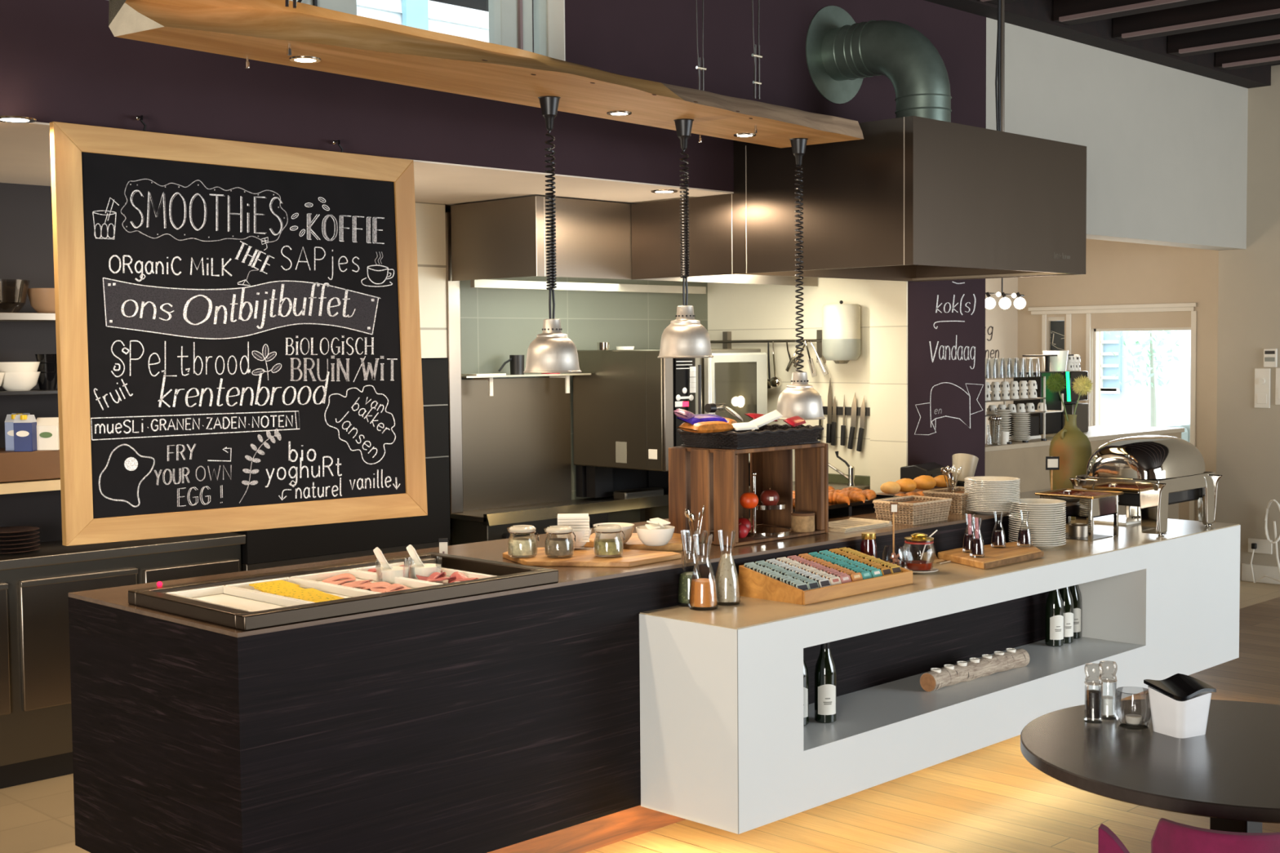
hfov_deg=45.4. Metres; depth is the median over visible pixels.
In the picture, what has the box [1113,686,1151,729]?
candle holder
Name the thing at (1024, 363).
water glass
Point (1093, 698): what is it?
pepper mill
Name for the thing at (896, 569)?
sachet
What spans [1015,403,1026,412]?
espresso cup
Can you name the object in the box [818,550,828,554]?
sachet
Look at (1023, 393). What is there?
espresso cup
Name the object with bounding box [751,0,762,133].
cable
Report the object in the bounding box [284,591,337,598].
cheese slice
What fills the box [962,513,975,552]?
carafe
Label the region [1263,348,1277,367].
thermostat
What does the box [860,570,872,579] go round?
sachet
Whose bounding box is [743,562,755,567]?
sachet
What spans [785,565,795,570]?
sachet
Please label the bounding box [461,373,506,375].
flat tray
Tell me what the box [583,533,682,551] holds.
board
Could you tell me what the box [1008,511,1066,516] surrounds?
dinner plate
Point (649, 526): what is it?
packet
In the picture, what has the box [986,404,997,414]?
espresso cup
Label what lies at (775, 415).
bag
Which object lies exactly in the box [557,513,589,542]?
napkin stack
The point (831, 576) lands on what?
sachet
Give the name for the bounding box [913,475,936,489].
bread roll
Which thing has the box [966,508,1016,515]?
dinner plate
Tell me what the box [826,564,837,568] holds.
sachet
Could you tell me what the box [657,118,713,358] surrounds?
heat lamp
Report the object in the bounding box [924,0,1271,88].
ceiling
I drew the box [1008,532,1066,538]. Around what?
dinner plate
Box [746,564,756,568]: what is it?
sachet
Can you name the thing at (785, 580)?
sachet
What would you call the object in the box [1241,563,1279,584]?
baseboard
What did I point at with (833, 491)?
croissant
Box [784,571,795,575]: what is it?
sachet
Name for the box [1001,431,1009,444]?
mug
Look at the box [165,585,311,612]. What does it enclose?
serving tray
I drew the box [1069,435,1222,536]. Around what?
chafing dish
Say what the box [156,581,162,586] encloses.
light
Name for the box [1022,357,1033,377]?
water glass
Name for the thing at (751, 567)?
sachet
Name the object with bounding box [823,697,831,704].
print
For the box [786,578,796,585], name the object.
sachet
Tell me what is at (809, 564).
sachet
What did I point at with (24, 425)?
milk carton
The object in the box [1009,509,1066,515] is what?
dinner plate
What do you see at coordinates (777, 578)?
sachet
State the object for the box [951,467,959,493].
teaspoon
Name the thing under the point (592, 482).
stand
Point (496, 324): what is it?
wall
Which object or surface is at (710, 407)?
cap
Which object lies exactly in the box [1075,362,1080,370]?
espresso cup
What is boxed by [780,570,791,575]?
sachet
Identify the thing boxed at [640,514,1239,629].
countertop
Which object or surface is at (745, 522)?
apple
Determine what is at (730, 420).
pack
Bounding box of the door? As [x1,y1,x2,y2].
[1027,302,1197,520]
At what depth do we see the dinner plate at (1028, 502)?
6.51 m
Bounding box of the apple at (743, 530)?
[738,523,748,538]
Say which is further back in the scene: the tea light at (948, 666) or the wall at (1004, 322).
the wall at (1004, 322)
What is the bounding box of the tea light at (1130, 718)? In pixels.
[1124,714,1142,724]
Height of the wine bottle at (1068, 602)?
0.313 m
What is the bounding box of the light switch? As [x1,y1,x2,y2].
[1275,368,1279,404]
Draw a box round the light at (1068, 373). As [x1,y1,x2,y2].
[1066,371,1071,401]
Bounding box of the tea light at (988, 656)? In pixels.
[982,654,991,658]
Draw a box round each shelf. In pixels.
[0,312,60,494]
[461,373,591,395]
[985,397,1044,402]
[986,410,1044,416]
[1035,409,1062,413]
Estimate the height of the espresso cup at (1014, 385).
0.055 m
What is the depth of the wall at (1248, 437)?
10.80 m
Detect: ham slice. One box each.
[321,578,355,585]
[323,573,355,581]
[340,579,373,585]
[342,580,371,587]
[360,582,391,589]
[368,568,375,572]
[369,586,404,592]
[386,583,409,592]
[416,572,446,582]
[426,572,456,582]
[448,571,478,582]
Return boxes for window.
[108,0,565,61]
[1048,316,1064,320]
[1093,327,1191,426]
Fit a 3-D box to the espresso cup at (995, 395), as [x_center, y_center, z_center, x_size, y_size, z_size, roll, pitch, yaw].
[2.196,-0.193,9.449,0.065,0.055,0.064,0,3,5]
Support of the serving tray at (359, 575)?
in the well
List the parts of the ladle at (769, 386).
handle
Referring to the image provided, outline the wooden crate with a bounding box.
[668,442,828,546]
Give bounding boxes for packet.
[644,524,664,529]
[646,520,664,528]
[649,517,670,524]
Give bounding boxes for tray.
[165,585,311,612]
[225,577,377,603]
[290,568,439,593]
[351,562,495,584]
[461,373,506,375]
[676,423,823,448]
[749,494,901,517]
[792,494,901,511]
[875,488,948,495]
[920,551,951,564]
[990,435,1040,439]
[1022,354,1074,356]
[1093,515,1141,525]
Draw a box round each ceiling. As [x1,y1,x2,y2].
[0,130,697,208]
[430,0,1279,66]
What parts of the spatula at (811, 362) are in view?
handle, blade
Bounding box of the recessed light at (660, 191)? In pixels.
[650,189,677,193]
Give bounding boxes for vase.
[1048,414,1091,519]
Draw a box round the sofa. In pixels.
[1167,424,1190,442]
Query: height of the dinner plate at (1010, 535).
0.020 m
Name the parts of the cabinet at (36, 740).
door, door, drawer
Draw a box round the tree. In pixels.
[1105,329,1182,426]
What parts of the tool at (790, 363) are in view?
blade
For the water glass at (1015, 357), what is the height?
0.120 m
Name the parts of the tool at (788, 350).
handle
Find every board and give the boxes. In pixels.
[502,546,680,567]
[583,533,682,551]
[937,541,1043,569]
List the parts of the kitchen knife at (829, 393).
handle, blade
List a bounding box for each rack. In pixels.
[822,406,870,416]
[985,376,1063,444]
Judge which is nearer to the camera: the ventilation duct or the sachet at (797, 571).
the sachet at (797, 571)
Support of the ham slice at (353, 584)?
on the serving tray at (359, 575)
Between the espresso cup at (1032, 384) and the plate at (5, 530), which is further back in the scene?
the espresso cup at (1032, 384)
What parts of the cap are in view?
glass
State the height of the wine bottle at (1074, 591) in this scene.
0.313 m
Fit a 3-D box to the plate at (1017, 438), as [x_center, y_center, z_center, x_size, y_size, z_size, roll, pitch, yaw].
[2.360,0.074,9.469,0.115,0.012,0.115,2,4,45]
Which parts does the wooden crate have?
corner post, corner post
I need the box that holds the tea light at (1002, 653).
[994,651,1004,655]
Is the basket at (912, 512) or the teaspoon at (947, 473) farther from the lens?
the teaspoon at (947, 473)
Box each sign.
[1045,456,1059,490]
[1050,320,1064,351]
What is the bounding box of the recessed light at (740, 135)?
[733,133,756,137]
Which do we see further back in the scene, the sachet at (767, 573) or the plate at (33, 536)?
the plate at (33, 536)
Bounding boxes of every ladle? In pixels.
[767,341,773,389]
[769,341,782,387]
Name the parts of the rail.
rail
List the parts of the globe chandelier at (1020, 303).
globe, rod, globe, globe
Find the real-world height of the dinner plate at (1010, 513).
0.020 m
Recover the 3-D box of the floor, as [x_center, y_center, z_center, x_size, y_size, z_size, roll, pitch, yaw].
[1.709,1.575,3.150,11.100,0.100,14.740,2,4,45]
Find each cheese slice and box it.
[248,580,299,586]
[253,583,302,591]
[261,586,304,596]
[277,587,323,595]
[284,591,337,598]
[296,593,342,602]
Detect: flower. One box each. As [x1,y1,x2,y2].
[1044,371,1068,421]
[1071,375,1093,414]
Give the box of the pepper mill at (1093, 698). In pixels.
[1084,683,1102,724]
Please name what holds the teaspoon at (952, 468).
in the basket at (959, 495)
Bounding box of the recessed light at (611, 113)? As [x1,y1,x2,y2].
[606,111,631,115]
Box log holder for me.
[920,648,1030,692]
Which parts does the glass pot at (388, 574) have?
glass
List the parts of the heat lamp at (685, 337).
coiled cord, lamp shade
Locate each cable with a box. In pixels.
[244,57,249,68]
[285,0,296,55]
[695,0,706,142]
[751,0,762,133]
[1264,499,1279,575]
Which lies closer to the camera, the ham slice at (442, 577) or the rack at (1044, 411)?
the ham slice at (442, 577)
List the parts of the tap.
spout, spray arm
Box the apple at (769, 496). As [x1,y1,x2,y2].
[760,488,779,504]
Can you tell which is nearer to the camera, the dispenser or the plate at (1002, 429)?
the dispenser
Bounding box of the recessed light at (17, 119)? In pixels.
[0,115,36,123]
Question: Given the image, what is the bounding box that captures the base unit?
[240,540,448,571]
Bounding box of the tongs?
[793,340,808,368]
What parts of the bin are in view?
lid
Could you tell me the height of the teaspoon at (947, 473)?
0.112 m
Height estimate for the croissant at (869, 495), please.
0.047 m
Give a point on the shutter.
(1112, 364)
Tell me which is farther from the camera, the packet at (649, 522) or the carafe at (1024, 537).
the carafe at (1024, 537)
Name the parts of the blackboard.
frame rail, frame rail, frame rail, frame rail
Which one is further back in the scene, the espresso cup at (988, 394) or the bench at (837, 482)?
the espresso cup at (988, 394)
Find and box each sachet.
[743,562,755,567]
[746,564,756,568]
[748,564,759,569]
[752,565,763,571]
[755,560,764,564]
[756,567,767,572]
[757,561,768,566]
[759,568,770,573]
[762,569,773,575]
[764,564,775,568]
[765,570,776,576]
[768,572,779,577]
[770,566,782,571]
[772,573,782,579]
[773,568,784,572]
[775,574,786,581]
[776,556,786,561]
[779,575,790,582]
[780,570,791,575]
[782,577,793,583]
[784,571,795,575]
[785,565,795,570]
[786,560,796,564]
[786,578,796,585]
[788,567,799,571]
[789,561,799,566]
[790,579,800,586]
[792,581,803,587]
[795,569,805,574]
[795,582,808,591]
[798,570,808,575]
[801,572,811,577]
[804,560,813,565]
[804,573,814,577]
[804,578,814,583]
[807,562,817,566]
[807,580,819,590]
[808,574,819,579]
[811,576,822,580]
[813,564,823,568]
[813,570,822,574]
[815,577,825,587]
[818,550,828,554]
[818,578,831,587]
[823,568,833,573]
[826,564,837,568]
[826,569,837,574]
[826,575,835,584]
[829,576,841,586]
[833,572,844,577]
[836,568,846,572]
[837,562,848,566]
[837,573,847,577]
[840,574,851,583]
[846,571,855,582]
[847,565,856,570]
[848,555,857,559]
[850,572,862,582]
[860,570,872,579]
[864,566,874,571]
[866,568,876,577]
[871,568,882,577]
[880,567,892,575]
[890,565,902,573]
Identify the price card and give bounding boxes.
[439,537,448,554]
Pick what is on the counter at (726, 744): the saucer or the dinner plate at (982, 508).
the saucer
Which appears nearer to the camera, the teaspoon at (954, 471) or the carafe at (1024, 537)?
the carafe at (1024, 537)
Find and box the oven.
[573,348,767,471]
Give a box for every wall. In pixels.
[0,0,1248,488]
[0,182,62,542]
[231,359,450,564]
[415,201,447,358]
[421,208,707,545]
[707,277,870,481]
[870,280,907,493]
[985,277,1017,435]
[1017,238,1218,522]
[1215,64,1279,580]
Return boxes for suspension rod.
[995,0,1004,131]
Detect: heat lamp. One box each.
[523,95,581,373]
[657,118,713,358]
[776,137,825,419]
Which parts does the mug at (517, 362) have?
handle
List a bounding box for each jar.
[506,524,538,558]
[543,525,575,558]
[593,524,625,557]
[860,532,876,558]
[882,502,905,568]
[902,529,937,572]
[986,415,1001,445]
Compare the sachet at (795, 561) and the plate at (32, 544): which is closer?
the sachet at (795, 561)
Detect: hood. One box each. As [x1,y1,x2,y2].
[450,195,817,293]
[631,115,1086,281]
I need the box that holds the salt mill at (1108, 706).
[1098,680,1116,719]
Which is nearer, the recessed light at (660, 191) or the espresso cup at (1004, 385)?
the recessed light at (660, 191)
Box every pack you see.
[672,408,695,419]
[676,413,728,425]
[676,421,735,433]
[723,417,737,423]
[724,406,742,422]
[744,413,777,422]
[782,415,805,426]
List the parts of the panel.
dimmer knob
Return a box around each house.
[356,0,488,42]
[1100,329,1191,426]
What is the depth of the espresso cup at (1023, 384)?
9.66 m
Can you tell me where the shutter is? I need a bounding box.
[1102,331,1122,391]
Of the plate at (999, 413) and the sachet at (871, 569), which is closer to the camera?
the sachet at (871, 569)
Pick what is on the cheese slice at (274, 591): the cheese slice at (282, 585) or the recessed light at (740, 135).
the cheese slice at (282, 585)
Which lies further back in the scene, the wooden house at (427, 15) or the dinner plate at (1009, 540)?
the wooden house at (427, 15)
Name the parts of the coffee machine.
tray post, panel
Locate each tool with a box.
[785,340,801,372]
[786,341,795,364]
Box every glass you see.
[684,530,707,555]
[985,358,991,378]
[986,358,996,377]
[986,358,998,377]
[992,358,1002,377]
[994,358,1005,377]
[1000,357,1009,377]
[1000,358,1013,377]
[1006,357,1017,376]
[1008,358,1019,377]
[1013,357,1024,376]
[1015,357,1026,377]
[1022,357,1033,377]
[1028,357,1039,376]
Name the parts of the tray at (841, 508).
stand rail, stand rail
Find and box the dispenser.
[822,300,861,359]
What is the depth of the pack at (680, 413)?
5.47 m
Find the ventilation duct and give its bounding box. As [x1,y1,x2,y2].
[805,5,951,122]
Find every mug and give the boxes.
[497,355,524,374]
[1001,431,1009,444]
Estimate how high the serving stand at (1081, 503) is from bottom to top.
0.200 m
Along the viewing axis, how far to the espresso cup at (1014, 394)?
9.58 m
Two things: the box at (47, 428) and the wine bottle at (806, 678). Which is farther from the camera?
the box at (47, 428)
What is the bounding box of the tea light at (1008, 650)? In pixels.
[1005,648,1016,653]
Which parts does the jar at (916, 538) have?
lid, spoon handle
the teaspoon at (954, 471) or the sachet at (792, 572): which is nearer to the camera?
the sachet at (792, 572)
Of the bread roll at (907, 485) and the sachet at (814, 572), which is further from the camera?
the bread roll at (907, 485)
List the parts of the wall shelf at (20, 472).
light shelf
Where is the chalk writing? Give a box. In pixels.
[914,281,983,435]
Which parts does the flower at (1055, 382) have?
stem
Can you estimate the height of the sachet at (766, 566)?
0.056 m
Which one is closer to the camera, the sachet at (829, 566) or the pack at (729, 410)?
the sachet at (829, 566)
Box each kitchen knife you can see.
[816,395,822,439]
[826,379,831,443]
[831,395,836,445]
[840,394,845,445]
[847,391,857,448]
[856,395,865,451]
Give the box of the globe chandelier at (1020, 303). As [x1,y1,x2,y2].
[985,277,1026,309]
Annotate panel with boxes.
[1254,368,1271,408]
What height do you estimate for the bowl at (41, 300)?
0.100 m
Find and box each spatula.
[804,340,816,377]
[808,340,828,376]
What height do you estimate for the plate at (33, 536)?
0.014 m
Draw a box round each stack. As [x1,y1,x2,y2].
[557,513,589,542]
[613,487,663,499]
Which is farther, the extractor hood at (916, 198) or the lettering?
the lettering
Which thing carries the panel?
attached to the wall at (1248, 437)
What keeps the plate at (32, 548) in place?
on the cabinet at (36, 740)
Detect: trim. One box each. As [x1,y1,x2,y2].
[425,212,463,514]
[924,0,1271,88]
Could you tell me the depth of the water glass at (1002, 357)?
9.71 m
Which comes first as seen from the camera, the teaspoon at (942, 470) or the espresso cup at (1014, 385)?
the teaspoon at (942, 470)
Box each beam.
[108,0,863,147]
[980,0,1022,4]
[1053,0,1216,25]
[1112,0,1279,41]
[1168,17,1279,57]
[1215,42,1279,70]
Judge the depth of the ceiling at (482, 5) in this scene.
8.50 m
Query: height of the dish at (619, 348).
0.018 m
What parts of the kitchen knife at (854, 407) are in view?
handle, blade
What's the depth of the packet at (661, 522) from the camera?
5.37 m
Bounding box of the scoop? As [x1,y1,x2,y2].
[596,342,609,350]
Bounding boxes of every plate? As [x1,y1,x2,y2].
[0,526,39,534]
[0,530,39,538]
[0,534,39,542]
[0,538,39,546]
[0,542,39,551]
[0,546,39,555]
[964,475,1020,482]
[964,479,1020,484]
[964,481,1020,486]
[964,483,1019,488]
[964,484,1019,489]
[964,486,1019,491]
[964,488,1020,493]
[964,489,1020,495]
[964,491,1019,497]
[964,500,1019,506]
[964,506,1017,511]
[965,497,1020,502]
[965,504,1017,509]
[966,499,1019,503]
[966,503,1018,507]
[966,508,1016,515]
[967,493,1019,498]
[967,495,1020,500]
[995,409,1011,412]
[995,412,1011,414]
[995,414,1011,417]
[995,421,1010,424]
[995,423,1010,426]
[1000,419,1011,422]
[1001,426,1010,428]
[1001,428,1010,431]
[1008,498,1066,506]
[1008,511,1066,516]
[1008,512,1066,519]
[1008,515,1066,521]
[1008,517,1066,524]
[1008,519,1066,525]
[1008,521,1066,528]
[1008,523,1066,530]
[1008,525,1066,532]
[1008,528,1066,534]
[1008,529,1066,537]
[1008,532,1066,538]
[1008,534,1066,541]
[1008,536,1066,543]
[1008,538,1066,546]
[1008,541,1066,549]
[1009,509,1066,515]
[1010,502,1066,508]
[1010,505,1066,510]
[1011,414,1030,417]
[1011,418,1030,421]
[1011,422,1030,425]
[1011,426,1030,429]
[1011,431,1030,433]
[1011,435,1030,437]
[1011,436,1030,439]
[1011,439,1030,441]
[1011,507,1066,512]
[1012,412,1030,414]
[1012,416,1030,418]
[1012,420,1030,422]
[1012,424,1030,427]
[1012,428,1030,431]
[1012,432,1030,435]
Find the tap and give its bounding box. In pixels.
[828,451,855,486]
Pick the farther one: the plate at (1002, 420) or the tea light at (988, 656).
the plate at (1002, 420)
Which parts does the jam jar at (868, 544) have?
lid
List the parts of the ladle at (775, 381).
handle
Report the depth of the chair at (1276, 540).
10.68 m
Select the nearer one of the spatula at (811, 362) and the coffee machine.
the spatula at (811, 362)
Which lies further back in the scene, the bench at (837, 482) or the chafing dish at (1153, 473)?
the bench at (837, 482)
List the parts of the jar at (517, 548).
lid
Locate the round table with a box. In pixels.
[1020,699,1279,833]
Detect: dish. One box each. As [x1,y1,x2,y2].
[616,346,634,350]
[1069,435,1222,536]
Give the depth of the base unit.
6.96 m
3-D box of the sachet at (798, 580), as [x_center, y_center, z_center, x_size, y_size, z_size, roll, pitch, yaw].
[0.530,0.546,5.141,0.054,0.055,0.025,-3,4,-44]
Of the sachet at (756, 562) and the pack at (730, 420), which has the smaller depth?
the sachet at (756, 562)
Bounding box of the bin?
[1143,673,1216,738]
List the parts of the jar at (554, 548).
lid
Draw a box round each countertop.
[0,532,245,570]
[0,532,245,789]
[68,487,1008,637]
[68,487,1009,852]
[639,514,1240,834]
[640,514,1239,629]
[985,425,1184,519]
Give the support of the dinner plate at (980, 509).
on the dinner plate at (975, 511)
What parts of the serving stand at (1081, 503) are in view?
leg, burner, drip plate, leg, leg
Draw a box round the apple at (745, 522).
[738,516,751,532]
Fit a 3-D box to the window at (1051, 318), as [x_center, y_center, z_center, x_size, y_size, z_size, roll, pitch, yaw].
[3.309,-0.697,12.091,0.150,0.340,0.040,2,4,45]
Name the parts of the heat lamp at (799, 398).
coiled cord, lamp shade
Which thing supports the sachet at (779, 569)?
in the box at (753, 584)
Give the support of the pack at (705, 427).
in the tray at (775, 434)
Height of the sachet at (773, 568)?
0.055 m
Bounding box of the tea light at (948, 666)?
[943,664,954,669]
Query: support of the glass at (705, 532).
on the counter at (508, 721)
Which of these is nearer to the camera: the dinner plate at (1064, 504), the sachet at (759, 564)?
the sachet at (759, 564)
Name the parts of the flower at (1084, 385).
stem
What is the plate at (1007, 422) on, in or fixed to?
on the plate at (1006, 424)
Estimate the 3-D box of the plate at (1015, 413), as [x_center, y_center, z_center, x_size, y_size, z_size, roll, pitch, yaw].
[2.359,-0.079,9.461,0.115,0.012,0.115,2,4,45]
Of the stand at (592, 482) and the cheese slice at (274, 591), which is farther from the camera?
the stand at (592, 482)
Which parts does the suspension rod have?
rod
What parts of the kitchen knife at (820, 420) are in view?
handle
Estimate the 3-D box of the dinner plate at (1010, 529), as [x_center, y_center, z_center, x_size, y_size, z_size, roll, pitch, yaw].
[1.680,0.445,6.470,0.236,0.020,0.236,2,4,45]
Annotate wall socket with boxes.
[1248,538,1279,582]
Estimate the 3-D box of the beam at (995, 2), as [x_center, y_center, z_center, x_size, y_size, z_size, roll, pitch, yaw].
[5.001,-2.154,4.907,8.910,0.130,0.192,2,4,45]
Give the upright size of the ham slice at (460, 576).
0.032 m
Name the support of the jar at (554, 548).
on the serving board at (582, 557)
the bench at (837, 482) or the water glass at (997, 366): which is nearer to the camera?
the bench at (837, 482)
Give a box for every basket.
[872,495,952,525]
[922,486,974,514]
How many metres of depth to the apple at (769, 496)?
5.71 m
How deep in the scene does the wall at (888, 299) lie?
8.00 m
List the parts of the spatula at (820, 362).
blade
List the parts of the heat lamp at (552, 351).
coiled cord, lamp shade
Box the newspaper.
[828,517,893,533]
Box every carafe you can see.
[677,529,702,607]
[688,533,718,610]
[715,529,740,605]
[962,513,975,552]
[969,517,984,557]
[991,511,1005,548]
[1017,510,1031,546]
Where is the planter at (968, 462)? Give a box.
[950,453,978,486]
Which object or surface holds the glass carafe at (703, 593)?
on the counter at (726, 744)
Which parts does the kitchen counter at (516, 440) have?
knob, splash panel, griddle plate, rail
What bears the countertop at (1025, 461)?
on the floor
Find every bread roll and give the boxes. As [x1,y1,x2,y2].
[880,481,900,493]
[895,478,916,492]
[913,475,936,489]
[933,475,952,487]
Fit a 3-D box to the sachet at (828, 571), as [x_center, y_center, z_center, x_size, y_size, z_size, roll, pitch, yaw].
[0.677,0.529,5.331,0.025,0.056,0.054,2,4,44]
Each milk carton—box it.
[4,413,25,450]
[11,413,30,414]
[13,414,37,451]
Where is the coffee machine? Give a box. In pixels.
[1013,350,1088,434]
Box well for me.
[128,551,558,631]
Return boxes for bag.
[731,422,758,431]
[749,409,782,430]
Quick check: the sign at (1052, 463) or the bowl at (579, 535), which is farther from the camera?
the sign at (1052, 463)
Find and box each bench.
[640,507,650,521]
[748,473,870,492]
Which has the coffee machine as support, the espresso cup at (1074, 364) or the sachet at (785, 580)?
the espresso cup at (1074, 364)
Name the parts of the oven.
control panel, door handle, door, door glass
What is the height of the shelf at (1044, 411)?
0.008 m
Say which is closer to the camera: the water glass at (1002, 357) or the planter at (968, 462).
the planter at (968, 462)
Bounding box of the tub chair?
[1097,817,1279,852]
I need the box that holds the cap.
[704,403,724,413]
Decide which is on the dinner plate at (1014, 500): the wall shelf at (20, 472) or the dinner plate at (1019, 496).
the dinner plate at (1019, 496)
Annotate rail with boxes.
[710,329,826,362]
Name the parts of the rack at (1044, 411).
post, post, post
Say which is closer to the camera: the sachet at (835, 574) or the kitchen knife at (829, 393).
the sachet at (835, 574)
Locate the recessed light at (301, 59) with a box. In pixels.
[288,55,321,62]
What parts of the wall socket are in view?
plate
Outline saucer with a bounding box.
[904,567,938,573]
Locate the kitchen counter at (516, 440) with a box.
[449,377,668,545]
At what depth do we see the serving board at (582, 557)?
5.10 m
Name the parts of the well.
rail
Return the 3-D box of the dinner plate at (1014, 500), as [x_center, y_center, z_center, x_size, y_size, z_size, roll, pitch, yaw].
[1.508,0.315,6.545,0.234,0.020,0.234,2,4,45]
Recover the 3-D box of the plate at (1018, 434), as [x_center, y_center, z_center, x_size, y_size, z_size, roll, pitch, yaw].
[2.360,0.048,9.468,0.115,0.012,0.115,2,4,45]
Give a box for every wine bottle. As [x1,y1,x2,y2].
[803,657,808,725]
[814,642,836,723]
[1044,589,1063,646]
[1058,586,1073,644]
[1069,585,1080,639]
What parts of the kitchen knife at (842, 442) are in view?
handle, blade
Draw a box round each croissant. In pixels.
[792,497,795,508]
[828,488,843,493]
[828,492,849,505]
[840,487,862,492]
[840,490,865,502]
[860,488,876,500]
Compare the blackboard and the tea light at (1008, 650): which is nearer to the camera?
the blackboard
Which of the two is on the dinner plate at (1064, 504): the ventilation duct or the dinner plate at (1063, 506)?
the dinner plate at (1063, 506)
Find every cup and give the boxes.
[35,354,57,363]
[37,363,57,373]
[37,372,57,390]
[986,382,991,391]
[986,391,991,400]
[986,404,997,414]
[990,382,1000,391]
[990,391,1000,399]
[996,404,1006,412]
[1000,381,1009,390]
[1000,390,1009,399]
[1006,404,1016,413]
[1008,381,1019,390]
[1008,390,1019,399]
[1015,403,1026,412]
[1018,380,1028,389]
[1018,389,1028,398]
[1025,403,1035,411]
[1027,380,1037,389]
[1027,389,1037,397]
[1036,402,1047,411]
[1066,355,1074,362]
[1066,362,1074,370]
[1071,362,1077,370]
[1073,354,1077,362]
[1075,354,1080,362]
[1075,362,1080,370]
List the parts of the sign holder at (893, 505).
glass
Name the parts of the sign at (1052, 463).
frame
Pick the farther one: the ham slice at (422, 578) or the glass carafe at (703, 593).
the glass carafe at (703, 593)
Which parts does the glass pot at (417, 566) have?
glass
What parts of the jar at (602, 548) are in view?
lid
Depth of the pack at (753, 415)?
5.92 m
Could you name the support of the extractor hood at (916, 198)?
hanging from the suspension rod
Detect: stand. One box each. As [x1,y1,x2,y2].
[575,463,750,497]
[746,471,791,537]
[1035,488,1124,542]
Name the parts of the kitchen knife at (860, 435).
handle, blade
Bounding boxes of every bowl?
[0,361,39,372]
[0,371,40,391]
[0,372,4,386]
[26,288,55,312]
[556,528,591,547]
[592,522,634,543]
[635,524,675,546]
[767,377,773,389]
[769,376,782,387]
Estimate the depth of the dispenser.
8.11 m
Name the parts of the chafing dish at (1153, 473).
leg, leg, roll lid, leg, leg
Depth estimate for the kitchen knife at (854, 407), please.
8.26 m
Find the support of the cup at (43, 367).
on the cup at (46, 381)
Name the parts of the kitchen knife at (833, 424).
handle, blade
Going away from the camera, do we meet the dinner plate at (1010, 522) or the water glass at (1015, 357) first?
the dinner plate at (1010, 522)
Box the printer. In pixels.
[900,462,946,479]
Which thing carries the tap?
on the bench at (837, 482)
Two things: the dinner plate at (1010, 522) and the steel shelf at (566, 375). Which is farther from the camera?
the steel shelf at (566, 375)
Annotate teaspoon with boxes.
[684,508,693,551]
[688,513,695,533]
[697,505,704,546]
[697,511,701,529]
[940,467,949,492]
[944,470,950,492]
[945,466,952,488]
[950,466,954,493]
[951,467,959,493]
[952,466,955,493]
[954,468,960,489]
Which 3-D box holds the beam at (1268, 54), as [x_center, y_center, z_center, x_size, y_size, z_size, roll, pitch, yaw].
[6.986,-2.275,6.913,8.910,0.130,0.192,2,4,45]
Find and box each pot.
[373,546,409,583]
[406,544,442,579]
[791,511,814,532]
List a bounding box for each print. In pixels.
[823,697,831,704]
[828,520,873,528]
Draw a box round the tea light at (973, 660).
[969,657,979,662]
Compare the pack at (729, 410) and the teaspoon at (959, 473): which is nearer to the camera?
the pack at (729, 410)
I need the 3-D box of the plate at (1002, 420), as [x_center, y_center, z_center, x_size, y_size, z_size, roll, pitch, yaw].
[2.213,-0.037,9.316,0.098,0.012,0.098,2,4,45]
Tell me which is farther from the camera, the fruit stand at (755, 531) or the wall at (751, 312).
the wall at (751, 312)
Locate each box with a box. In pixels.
[36,417,59,450]
[738,547,912,604]
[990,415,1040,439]
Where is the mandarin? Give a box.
[739,490,758,508]
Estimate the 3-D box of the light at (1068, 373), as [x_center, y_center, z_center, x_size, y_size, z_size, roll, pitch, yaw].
[2.870,-0.268,10.241,0.010,0.200,0.050,2,4,45]
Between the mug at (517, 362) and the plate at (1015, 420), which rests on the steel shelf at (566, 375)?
the mug at (517, 362)
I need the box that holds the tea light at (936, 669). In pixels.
[930,667,941,672]
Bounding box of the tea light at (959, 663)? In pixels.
[956,661,967,666]
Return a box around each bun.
[894,493,910,501]
[906,492,921,499]
[916,490,924,496]
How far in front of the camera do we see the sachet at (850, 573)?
5.34 m
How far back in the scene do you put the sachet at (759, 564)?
5.31 m
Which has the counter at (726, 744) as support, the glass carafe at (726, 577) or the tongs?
the glass carafe at (726, 577)
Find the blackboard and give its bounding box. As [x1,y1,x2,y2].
[49,115,427,546]
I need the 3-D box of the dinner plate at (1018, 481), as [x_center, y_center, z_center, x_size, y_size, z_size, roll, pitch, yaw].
[1.507,0.240,6.540,0.234,0.020,0.234,2,4,45]
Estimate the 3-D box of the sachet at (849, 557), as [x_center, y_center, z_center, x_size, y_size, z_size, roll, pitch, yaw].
[0.781,0.499,5.559,0.054,0.055,0.025,-3,4,-44]
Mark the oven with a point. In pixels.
(624, 417)
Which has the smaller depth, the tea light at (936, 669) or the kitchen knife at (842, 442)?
the tea light at (936, 669)
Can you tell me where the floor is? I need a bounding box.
[0,580,1279,852]

